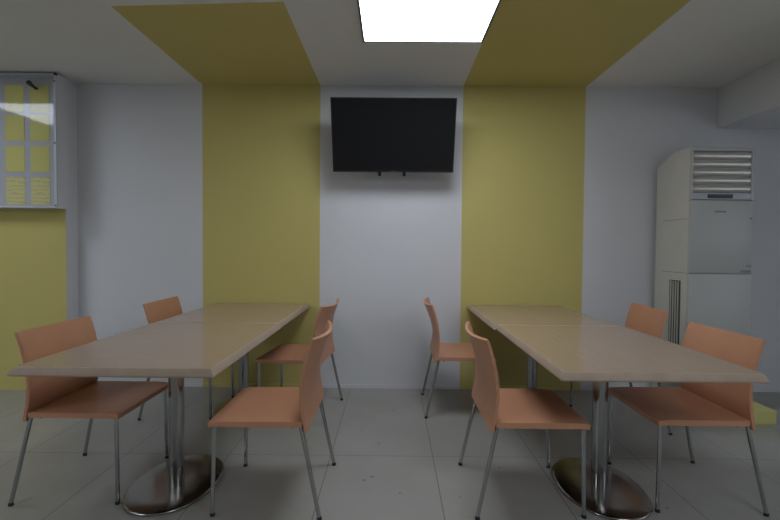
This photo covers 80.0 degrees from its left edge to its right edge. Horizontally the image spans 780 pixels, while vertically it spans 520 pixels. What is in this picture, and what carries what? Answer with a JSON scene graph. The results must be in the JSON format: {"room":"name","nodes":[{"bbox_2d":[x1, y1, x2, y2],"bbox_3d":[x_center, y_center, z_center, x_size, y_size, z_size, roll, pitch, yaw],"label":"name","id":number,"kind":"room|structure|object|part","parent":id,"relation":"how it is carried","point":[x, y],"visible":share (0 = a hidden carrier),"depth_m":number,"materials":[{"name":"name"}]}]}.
{"room":"cafeteria","nodes":[
{"label":"cafeteria","id":0,"kind":"room"},
{"bbox_2d":[0,77,779,389],"bbox_3d":[-0.731,-0.196,4.063,10.500,2.655,0.253,0,2,0],"label":"wall","id":1,"kind":"structure","parent":0,"point":[201,195],"depth_m":4.08,"materials":[{"name":"white paint"}]},
{"bbox_2d":[0,73,67,208],"bbox_3d":[-3.067,-0.977,3.844,0.698,1.096,0.163,0,2,0],"label":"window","id":2,"kind":"structure","parent":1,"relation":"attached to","point":[58,143],"depth_m":3.85,"materials":[{"name":"white"}]},
{"bbox_2d":[5,85,23,111],"bbox_3d":[-3.100,-1.334,3.839,0.158,0.220,0.003,0,2,0],"label":"notice sheet","id":3,"kind":"object","parent":2,"relation":"attached to","point":[14,94],"visible":1,"depth_m":3.84,"materials":[{"name":"yellow paper"}]},
{"bbox_2d":[5,115,24,140],"bbox_3d":[-3.102,-1.093,3.845,0.158,0.213,0.003,0,2,0],"label":"notice sheet","id":4,"kind":"object","parent":2,"relation":"attached to","point":[14,124],"visible":1,"depth_m":3.84,"materials":[{"name":"yellow paper"}]},
{"bbox_2d":[5,146,24,171],"bbox_3d":[-3.104,-0.838,3.853,0.158,0.214,0.003,0,2,0],"label":"notice sheet","id":5,"kind":"object","parent":2,"relation":"attached to","point":[15,155],"visible":1,"depth_m":3.85,"materials":[{"name":"yellow paper"}]},
{"bbox_2d":[6,177,25,203],"bbox_3d":[-3.107,-0.576,3.860,0.158,0.228,0.003,0,2,0],"label":"notice sheet","id":6,"kind":"object","parent":2,"relation":"attached to","point":[15,186],"visible":1,"depth_m":3.86,"materials":[{"name":"yellow paper"}]},
{"bbox_2d":[30,85,48,111],"bbox_3d":[-2.893,-1.333,3.838,0.158,0.220,0.003,0,2,0],"label":"notice sheet","id":7,"kind":"object","parent":2,"relation":"attached to","point":[39,99],"visible":0.86,"depth_m":3.84,"materials":[{"name":"yellow paper"}]},
{"bbox_2d":[30,115,49,140],"bbox_3d":[-2.895,-1.091,3.845,0.158,0.213,0.003,0,2,0],"label":"notice sheet","id":8,"kind":"object","parent":2,"relation":"attached to","point":[39,124],"visible":1,"depth_m":3.84,"materials":[{"name":"yellow paper"}]},
{"bbox_2d":[30,146,49,171],"bbox_3d":[-2.897,-0.836,3.852,0.158,0.214,0.003,0,2,0],"label":"notice sheet","id":9,"kind":"object","parent":2,"relation":"attached to","point":[40,155],"visible":1,"depth_m":3.85,"materials":[{"name":"yellow paper"}]},
{"bbox_2d":[31,177,49,204],"bbox_3d":[-2.899,-0.574,3.859,0.158,0.228,0.003,0,2,0],"label":"notice sheet","id":10,"kind":"object","parent":2,"relation":"attached to","point":[40,186],"visible":1,"depth_m":3.86,"materials":[{"name":"yellow paper"}]},
{"bbox_2d":[184,383,779,391],"bbox_3d":[0.874,1.129,4.115,7.268,0.030,0.008,0,2,0],"label":"baseboard","id":11,"kind":"structure","parent":1,"relation":"attached to","point":[185,384],"depth_m":4.11,"materials":[{"name":"white paint"}]},
{"bbox_2d":[717,58,779,128],"bbox_3d":[3.668,-1.194,-0.255,1.682,0.349,8.590,0,2,0],"label":"beam","id":12,"kind":"structure","parent":1,"relation":"attached to","point":[752,100],"depth_m":3.71,"materials":[{"name":"white paint"}]},
{"bbox_3d":[0.030,-0.949,3.910,0.400,0.481,0.310,0,2,0],"label":"bracket","id":13,"kind":"object","parent":1,"relation":"attached to","visible":0},
{"bbox_2d":[330,97,456,172],"bbox_3d":[0.028,-1.007,3.769,0.996,0.561,0.227,0,2,0],"label":"television","id":14,"kind":"object","parent":13,"relation":"attached to","point":[370,134],"visible":1,"depth_m":3.75,"materials":[{"name":"black plastic"}]},
{"bbox_2d":[0,387,779,519],"bbox_3d":[-0.761,1.298,-0.116,10.500,0.100,8.690,0,2,0],"label":"floor","id":15,"kind":"structure","parent":0,"point":[393,462],"depth_m":2.70,"materials":[{"name":"tile"}]},
{"bbox_2d":[8,316,168,506],"bbox_3d":[-1.559,0.753,2.481,0.529,0.832,0.559,0,2,0],"label":"dining chair","id":16,"kind":"object","parent":15,"relation":"on","point":[90,398],"visible":0.85,"depth_m":2.39,"materials":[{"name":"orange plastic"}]},
{"bbox_3d":[-1.767,0.956,2.228,0.109,0.414,0.019,0,2,-11],"label":"leg","id":17,"kind":"part","parent":16,"relation":"part of","materials":[{"name":"silver metal"}]},
{"bbox_3d":[-1.767,0.550,2.476,0.109,0.430,0.541,0,2,0],"label":"backrest","id":18,"kind":"part","parent":16,"relation":"part of","materials":[{"name":"orange plastic"}]},
{"bbox_3d":[-1.765,0.941,2.746,0.109,0.414,0.019,1,2,12],"label":"leg","id":19,"kind":"part","parent":16,"relation":"part of","materials":[{"name":"silver metal"}]},
{"bbox_3d":[-1.511,0.738,2.480,0.433,0.033,0.529,0,2,0],"label":"seat","id":20,"kind":"part","parent":16,"relation":"part of","materials":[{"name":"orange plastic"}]},
{"bbox_3d":[-1.317,0.959,2.243,0.028,0.409,0.019,2,2,36],"label":"leg","id":21,"kind":"part","parent":16,"relation":"part of","materials":[{"name":"silver metal"}]},
{"bbox_3d":[-1.315,0.946,2.728,0.028,0.409,0.020,-1,2,-35],"label":"leg","id":22,"kind":"part","parent":16,"relation":"part of","materials":[{"name":"silver metal"}]},
{"bbox_2d":[7,322,280,516],"bbox_3d":[-1.120,0.796,2.439,0.830,0.756,1.147,0,2,0],"label":"dining table","id":23,"kind":"object","parent":15,"relation":"on","point":[174,351],"visible":0.97,"depth_m":2.29,"materials":[{"name":"brown wood"}]},
{"bbox_3d":[-1.123,1.163,2.450,0.432,0.022,0.628,0,2,0],"label":"plate","id":24,"kind":"part","parent":23,"relation":"part of","materials":[{"name":"silver metal"}]},
{"bbox_2d":[138,296,233,420],"bbox_3d":[-1.542,0.723,3.584,0.529,0.832,0.559,0,2,-1],"label":"dining chair","id":25,"kind":"object","parent":15,"relation":"on","point":[159,310],"visible":0.18,"depth_m":3.56,"materials":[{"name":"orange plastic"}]},
{"bbox_3d":[-1.746,0.925,3.328,0.109,0.414,0.019,0,2,-12],"label":"leg","id":26,"kind":"part","parent":25,"relation":"part of","materials":[{"name":"silver metal"}]},
{"bbox_3d":[-1.750,0.520,3.576,0.109,0.430,0.541,0,2,-1],"label":"backrest","id":27,"kind":"part","parent":25,"relation":"part of","materials":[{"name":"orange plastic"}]},
{"bbox_3d":[-1.296,0.929,3.351,0.028,0.409,0.019,2,2,35],"label":"leg","id":28,"kind":"part","parent":25,"relation":"part of","materials":[{"name":"silver metal"}]},
{"bbox_3d":[-1.302,0.915,3.835,0.028,0.409,0.020,-1,2,-36],"label":"leg","id":29,"kind":"part","parent":25,"relation":"part of","materials":[{"name":"silver metal"}]},
{"bbox_2d":[158,303,309,417],"bbox_3d":[-1.123,0.767,3.564,0.830,0.752,1.085,0,2,0],"label":"dining table","id":30,"kind":"object","parent":15,"relation":"on","point":[282,314],"visible":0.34,"depth_m":3.51,"materials":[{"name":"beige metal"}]},
{"bbox_3d":[-1.126,1.132,3.574,0.432,0.021,0.594,0,2,0],"label":"plate","id":31,"kind":"part","parent":30,"relation":"part of","materials":[{"name":"silver metal"}]},
{"bbox_2d":[208,320,335,519],"bbox_3d":[-0.570,0.764,2.387,0.529,0.832,0.559,0,2,0],"label":"dining chair","id":32,"kind":"object","parent":15,"relation":"on","point":[252,407],"visible":1,"depth_m":2.23,"materials":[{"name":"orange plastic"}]},
{"bbox_3d":[-0.817,0.966,2.151,0.028,0.409,0.020,-1,2,-35],"label":"leg","id":33,"kind":"part","parent":32,"relation":"part of","materials":[{"name":"silver metal"}]},
{"bbox_3d":[-0.815,0.953,2.635,0.028,0.409,0.019,2,2,36],"label":"leg","id":34,"kind":"part","parent":32,"relation":"part of","materials":[{"name":"silver metal"}]},
{"bbox_3d":[-0.617,0.748,2.386,0.433,0.033,0.529,0,2,0],"label":"seat","id":35,"kind":"part","parent":32,"relation":"part of","materials":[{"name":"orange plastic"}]},
{"bbox_3d":[-0.367,0.970,2.132,0.109,0.414,0.019,1,2,12],"label":"leg","id":36,"kind":"part","parent":32,"relation":"part of","materials":[{"name":"silver metal"}]},
{"bbox_3d":[-0.358,0.564,2.380,0.109,0.430,0.541,0,2,0],"label":"backrest","id":37,"kind":"part","parent":32,"relation":"part of","materials":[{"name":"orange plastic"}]},
{"bbox_3d":[-0.364,0.955,2.650,0.109,0.414,0.019,0,2,-11],"label":"leg","id":38,"kind":"part","parent":32,"relation":"part of","materials":[{"name":"silver metal"}]},
{"bbox_2d":[255,298,342,416],"bbox_3d":[-0.668,0.731,3.540,0.529,0.832,0.559,1,2,6],"label":"dining chair","id":39,"kind":"object","parent":15,"relation":"on","point":[282,354],"visible":0.67,"depth_m":3.44,"materials":[{"name":"orange plastic"}]},
{"bbox_3d":[-0.940,0.932,3.331,0.028,0.409,0.020,0,2,-29],"label":"leg","id":40,"kind":"part","parent":39,"relation":"part of","materials":[{"name":"silver metal"}]},
{"bbox_3d":[-0.887,0.919,3.813,0.028,0.409,0.019,2,2,42],"label":"leg","id":41,"kind":"part","parent":39,"relation":"part of","materials":[{"name":"silver metal"}]},
{"bbox_3d":[-0.716,0.715,3.545,0.433,0.033,0.529,1,2,6],"label":"seat","id":42,"kind":"part","parent":39,"relation":"part of","materials":[{"name":"orange plastic"}]},
{"bbox_3d":[-0.458,0.532,3.511,0.109,0.430,0.541,1,2,6],"label":"backrest","id":43,"kind":"part","parent":39,"relation":"part of","materials":[{"name":"orange plastic"}]},
{"bbox_3d":[-0.437,0.923,3.780,0.109,0.414,0.019,0,2,-5],"label":"leg","id":44,"kind":"part","parent":39,"relation":"part of","materials":[{"name":"silver metal"}]},
{"bbox_2d":[421,297,496,418],"bbox_3d":[0.524,0.737,3.659,0.529,0.832,0.559,0,2,1],"label":"dining chair","id":45,"kind":"object","parent":15,"relation":"on","point":[443,352],"visible":0.84,"depth_m":3.50,"materials":[{"name":"orange plastic"}]},
{"bbox_3d":[0.323,0.926,3.928,0.109,0.414,0.019,1,2,13],"label":"leg","id":46,"kind":"part","parent":45,"relation":"part of","materials":[{"name":"silver metal"}]},
{"bbox_3d":[0.316,0.535,3.658,0.109,0.430,0.541,0,2,1],"label":"backrest","id":47,"kind":"part","parent":45,"relation":"part of","materials":[{"name":"orange plastic"}]},
{"bbox_3d":[0.311,0.940,3.410,0.109,0.414,0.019,0,2,-10],"label":"leg","id":48,"kind":"part","parent":45,"relation":"part of","materials":[{"name":"silver metal"}]},
{"bbox_3d":[0.572,0.723,3.658,0.433,0.033,0.529,0,2,1],"label":"seat","id":49,"kind":"part","parent":45,"relation":"part of","materials":[{"name":"orange plastic"}]},
{"bbox_2d":[458,321,590,519],"bbox_3d":[0.658,0.773,2.397,0.529,0.832,0.559,0,2,0],"label":"dining chair","id":50,"kind":"object","parent":15,"relation":"on","point":[503,408],"visible":1,"depth_m":2.25,"materials":[{"name":"orange plastic"}]},
{"bbox_3d":[0.452,0.962,2.663,0.109,0.414,0.019,1,2,12],"label":"leg","id":51,"kind":"part","parent":50,"relation":"part of","materials":[{"name":"silver metal"}]},
{"bbox_3d":[0.449,0.571,2.393,0.109,0.430,0.541,0,2,0],"label":"backrest","id":52,"kind":"part","parent":50,"relation":"part of","materials":[{"name":"orange plastic"}]},
{"bbox_3d":[0.449,0.976,2.145,0.109,0.414,0.019,0,2,-11],"label":"leg","id":53,"kind":"part","parent":50,"relation":"part of","materials":[{"name":"silver metal"}]},
{"bbox_3d":[0.705,0.758,2.397,0.433,0.033,0.529,0,2,0],"label":"seat","id":54,"kind":"part","parent":50,"relation":"part of","materials":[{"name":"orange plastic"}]},
{"bbox_3d":[0.902,0.966,2.644,0.028,0.409,0.020,-1,2,-35],"label":"leg","id":55,"kind":"part","parent":50,"relation":"part of","materials":[{"name":"silver metal"}]},
{"bbox_3d":[0.900,0.980,2.159,0.028,0.409,0.019,2,2,36],"label":"leg","id":56,"kind":"part","parent":50,"relation":"part of","materials":[{"name":"silver metal"}]},
{"bbox_2d":[467,305,617,388],"bbox_3d":[1.087,0.785,3.555,0.830,0.752,1.085,0,2,0],"label":"dining table","id":57,"kind":"object","parent":15,"relation":"on","point":[494,316],"visible":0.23,"depth_m":3.48,"materials":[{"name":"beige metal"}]},
{"bbox_2d":[569,302,671,434],"bbox_3d":[1.667,0.753,3.415,0.529,0.832,0.559,1,2,4],"label":"dining chair","id":58,"kind":"object","parent":15,"relation":"on","point":[648,320],"visible":0.27,"depth_m":3.41,"materials":[{"name":"orange plastic"}]},
{"bbox_3d":[1.440,0.942,3.681,0.028,0.409,0.019,2,2,40],"label":"leg","id":59,"kind":"part","parent":58,"relation":"part of","materials":[{"name":"silver metal"}]},
{"bbox_3d":[1.878,0.555,3.393,0.109,0.430,0.541,1,2,4],"label":"backrest","id":60,"kind":"part","parent":58,"relation":"part of","materials":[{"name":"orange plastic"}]},
{"bbox_3d":[1.850,0.960,3.146,0.109,0.414,0.019,1,2,16],"label":"leg","id":61,"kind":"part","parent":58,"relation":"part of","materials":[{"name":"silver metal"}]},
{"bbox_2d":[497,325,769,519],"bbox_3d":[1.097,0.814,2.430,0.830,0.756,1.147,0,2,0],"label":"dining table","id":62,"kind":"object","parent":15,"relation":"on","point":[599,355],"visible":0.95,"depth_m":2.28,"materials":[{"name":"brown wood"}]},
{"bbox_3d":[1.094,1.181,2.440,0.432,0.022,0.628,0,2,0],"label":"plate","id":63,"kind":"part","parent":62,"relation":"part of","materials":[{"name":"silver metal"}]},
{"bbox_2d":[607,322,768,516],"bbox_3d":[1.526,0.779,2.447,0.529,0.832,0.559,0,2,0],"label":"dining chair","id":64,"kind":"object","parent":15,"relation":"on","point":[692,404],"visible":0.88,"depth_m":2.36,"materials":[{"name":"orange plastic"}]},
{"bbox_3d":[1.281,0.968,2.696,0.028,0.409,0.019,2,2,36],"label":"leg","id":65,"kind":"part","parent":64,"relation":"part of","materials":[{"name":"silver metal"}]},
{"bbox_3d":[1.279,0.981,2.212,0.028,0.409,0.020,-1,2,-35],"label":"leg","id":66,"kind":"part","parent":64,"relation":"part of","materials":[{"name":"silver metal"}]},
{"bbox_3d":[1.479,0.763,2.447,0.433,0.033,0.529,0,2,0],"label":"seat","id":67,"kind":"part","parent":64,"relation":"part of","materials":[{"name":"orange plastic"}]},
{"bbox_3d":[1.732,0.971,2.711,0.109,0.414,0.019,0,2,-11],"label":"leg","id":68,"kind":"part","parent":64,"relation":"part of","materials":[{"name":"silver metal"}]},
{"bbox_3d":[1.738,0.580,2.441,0.109,0.430,0.541,0,2,0],"label":"backrest","id":69,"kind":"part","parent":64,"relation":"part of","materials":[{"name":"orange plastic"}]},
{"bbox_3d":[1.729,0.985,2.193,0.109,0.414,0.019,1,2,12],"label":"leg","id":70,"kind":"part","parent":64,"relation":"part of","materials":[{"name":"silver metal"}]},
{"bbox_2d":[652,147,755,387],"bbox_3d":[2.520,0.149,3.782,0.490,2.034,0.464,0,2,0],"label":"air conditioner","id":71,"kind":"object","parent":15,"relation":"on","point":[705,195],"visible":0.84,"depth_m":3.56,"materials":[{"name":"grey plastic"}]},
{"bbox_2d":[667,279,681,344],"bbox_3d":[2.276,0.460,3.724,0.008,0.611,0.162,0,2,0],"label":"grille","id":72,"kind":"object","parent":71,"relation":"attached to","point":[674,292],"depth_m":3.71,"materials":[{"name":"grey"}]},
{"bbox_3d":[2.519,0.625,3.582,0.480,1.034,0.030,0,2,0],"label":"panel","id":73,"kind":"part","parent":71,"relation":"part of","materials":[{"name":"grey plastic"}]},
{"bbox_3d":[2.526,-0.176,3.560,0.480,0.556,0.030,0,2,0],"label":"panel","id":74,"kind":"part","parent":71,"relation":"part of","materials":[{"name":"grey plastic"}]},
{"bbox_2d":[689,147,755,200],"bbox_3d":[2.530,-0.657,3.545,0.478,0.402,0.034,0,2,0],"label":"grille","id":75,"kind":"object","parent":71,"relation":"attached to","point":[715,173],"depth_m":3.53,"materials":[{"name":"beige"}]},
{"bbox_2d":[753,401,776,424],"bbox_3d":[2.608,1.127,3.446,0.325,0.100,0.230,0,2,0],"label":"block","id":76,"kind":"object","parent":15,"relation":"on","point":[763,415],"visible":0.27,"depth_m":3.33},
{"bbox_2d":[0,0,779,87],"bbox_3d":[-0.739,-1.456,-0.192,10.500,0.100,8.690,0,2,0],"label":"ceiling","id":77,"kind":"structure","parent":0,"point":[527,43],"depth_m":3.23,"materials":[{"name":"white paint"}]},
{"bbox_2d":[357,0,500,42],"bbox_3d":[0.220,-1.474,2.751,0.815,0.012,0.830,0,2,0],"label":"recessed light","id":78,"kind":"object","parent":77,"relation":"in","point":[390,21],"visible":1,"depth_m":2.86,"materials":[{"name":"white plastic"}]}
]}

